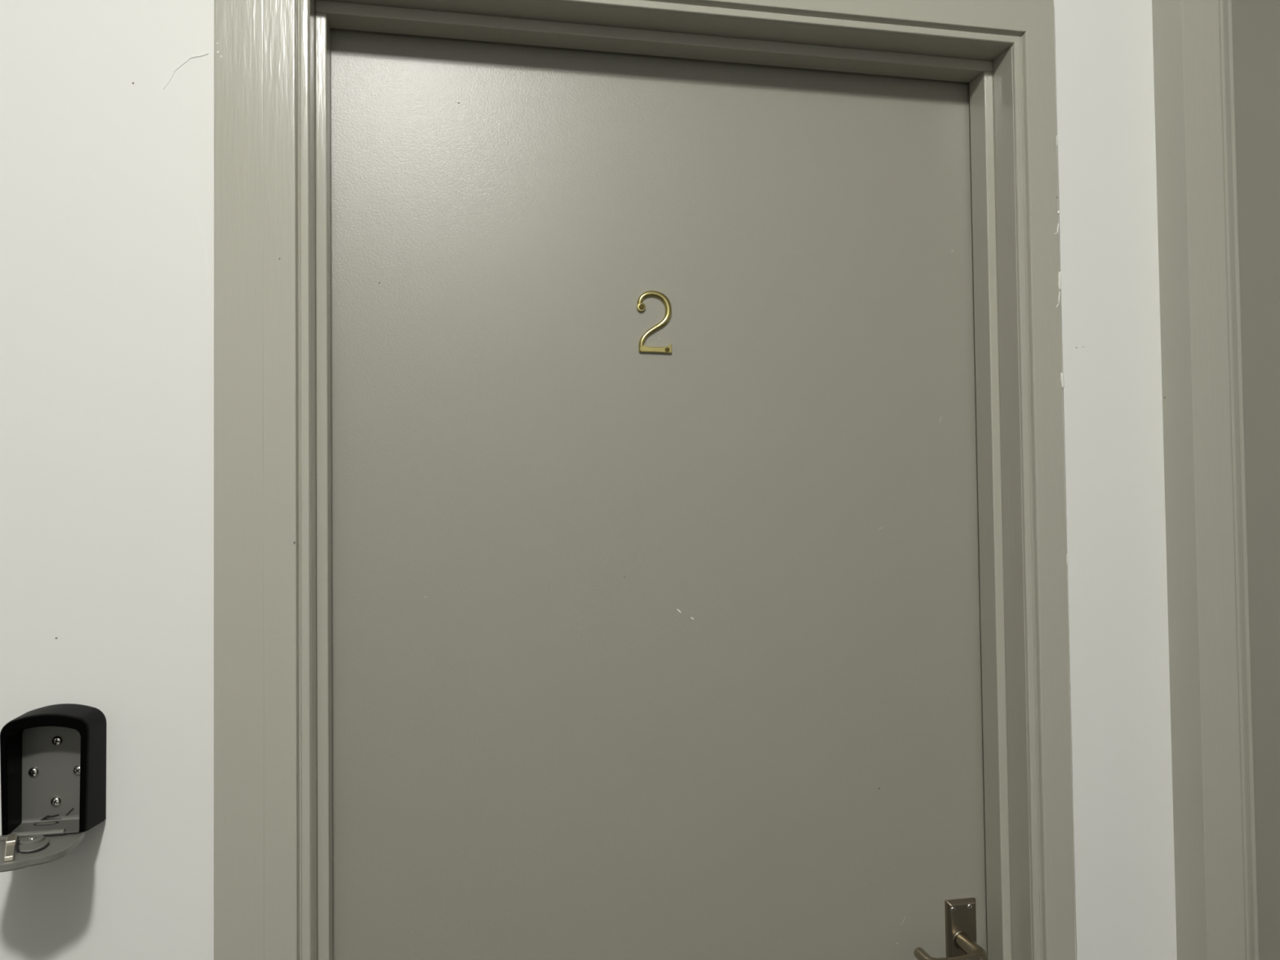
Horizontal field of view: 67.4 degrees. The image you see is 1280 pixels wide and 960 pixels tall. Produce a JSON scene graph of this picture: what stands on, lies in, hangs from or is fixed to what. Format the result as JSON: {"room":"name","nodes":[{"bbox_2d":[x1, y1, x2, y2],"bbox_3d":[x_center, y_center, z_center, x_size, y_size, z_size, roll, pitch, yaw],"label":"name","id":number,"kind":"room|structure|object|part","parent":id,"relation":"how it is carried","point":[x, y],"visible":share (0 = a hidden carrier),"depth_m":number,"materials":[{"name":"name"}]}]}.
{"room":"apartment hallway","nodes":[
{"label":"apartment hallway","id":0,"kind":"room"},
{"bbox_2d":[0,0,1177,959],"bbox_3d":[-0.113,0.084,1.046,6.600,2.790,0.116,0,-2,-12],"label":"wall","id":1,"kind":"structure","parent":0,"point":[107,106],"depth_m":0.92,"materials":[{"name":"white paint"}]},
{"bbox_2d":[0,703,106,871],"bbox_3d":[-0.524,0.263,0.832,0.074,0.113,0.129,0,-2,-12],"label":"box","id":2,"kind":"object","parent":1,"relation":"attached to","point":[53,757],"visible":1,"depth_m":0.87,"materials":[{"name":"black rubber"}]},
{"bbox_3d":[-0.520,0.314,0.811,0.073,0.006,0.089,0,-4,-12],"label":"lid","id":3,"kind":"part","parent":2,"relation":"part of","materials":[{"name":"grey metal"}]},
{"bbox_3d":[-0.532,0.266,0.867,0.061,0.095,0.039,0,-2,-12],"label":"plate","id":4,"kind":"part","parent":2,"relation":"part of","materials":[{"name":"grey metal"}]},
{"bbox_2d":[213,0,1076,959],"bbox_3d":[0.032,0.243,1.060,0.913,2.470,0.137,0,-2,-12],"label":"door frame","id":5,"kind":"structure","parent":1,"relation":"attached to","point":[273,641],"depth_m":1.00,"materials":[{"name":"beige wood"}]},
{"bbox_3d":[-0.337,0.464,0.921,0.043,2.030,0.022,0,-2,-12],"label":"architrave","id":6,"kind":"part","parent":5,"relation":"part of","materials":[{"name":"beige wood"}]},
{"bbox_3d":[0.053,-0.526,1.030,0.863,0.055,0.022,0,-2,-12],"label":"architrave","id":7,"kind":"part","parent":5,"relation":"part of","materials":[{"name":"beige wood"}]},
{"bbox_3d":[0.464,0.459,1.086,0.050,2.030,0.022,0,-2,-12],"label":"architrave","id":8,"kind":"part","parent":5,"relation":"part of","materials":[{"name":"beige wood"}]},
{"bbox_2d":[329,28,987,959],"bbox_3d":[0.049,0.489,1.066,0.766,1.966,0.112,0,-2,-12],"label":"door","id":9,"kind":"structure","parent":1,"relation":"in","point":[636,655],"depth_m":1.08,"materials":[{"name":"grey paint"}]},
{"bbox_2d":[636,290,671,353],"bbox_3d":[0.017,-0.179,1.089,0.041,0.071,0.005,0,-2,-12],"label":"number","id":10,"kind":"object","parent":9,"relation":"attached to","point":[641,307],"depth_m":1.09,"materials":[{"name":"gold metal"}]},
{"bbox_3d":[0.355,0.543,1.099,0.080,0.017,0.057,0,-2,-12],"label":"lever","id":11,"kind":"part","parent":9,"relation":"part of","materials":[{"name":"silver metal"}]},
{"bbox_3d":[0.383,0.575,1.141,0.038,0.150,0.009,0,-2,-12],"label":"handle","id":12,"kind":"part","parent":9,"relation":"part of","materials":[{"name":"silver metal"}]},
{"bbox_2d":[1151,0,1258,959],"bbox_3d":[1.070,0.359,1.256,0.918,2.224,0.166,0,-2,-12],"label":"door frame","id":13,"kind":"structure","parent":1,"relation":"attached to","point":[1215,884],"depth_m":1.11,"materials":[{"name":"beige wood"}]},
{"bbox_2d":[1231,0,1279,959],"bbox_3d":[1.065,0.395,1.278,0.766,2.142,0.044,0,-2,-12],"label":"door","id":14,"kind":"structure","parent":1,"relation":"in","point":[1255,23],"depth_m":1.21,"materials":[{"name":"grey paint"}]}
]}

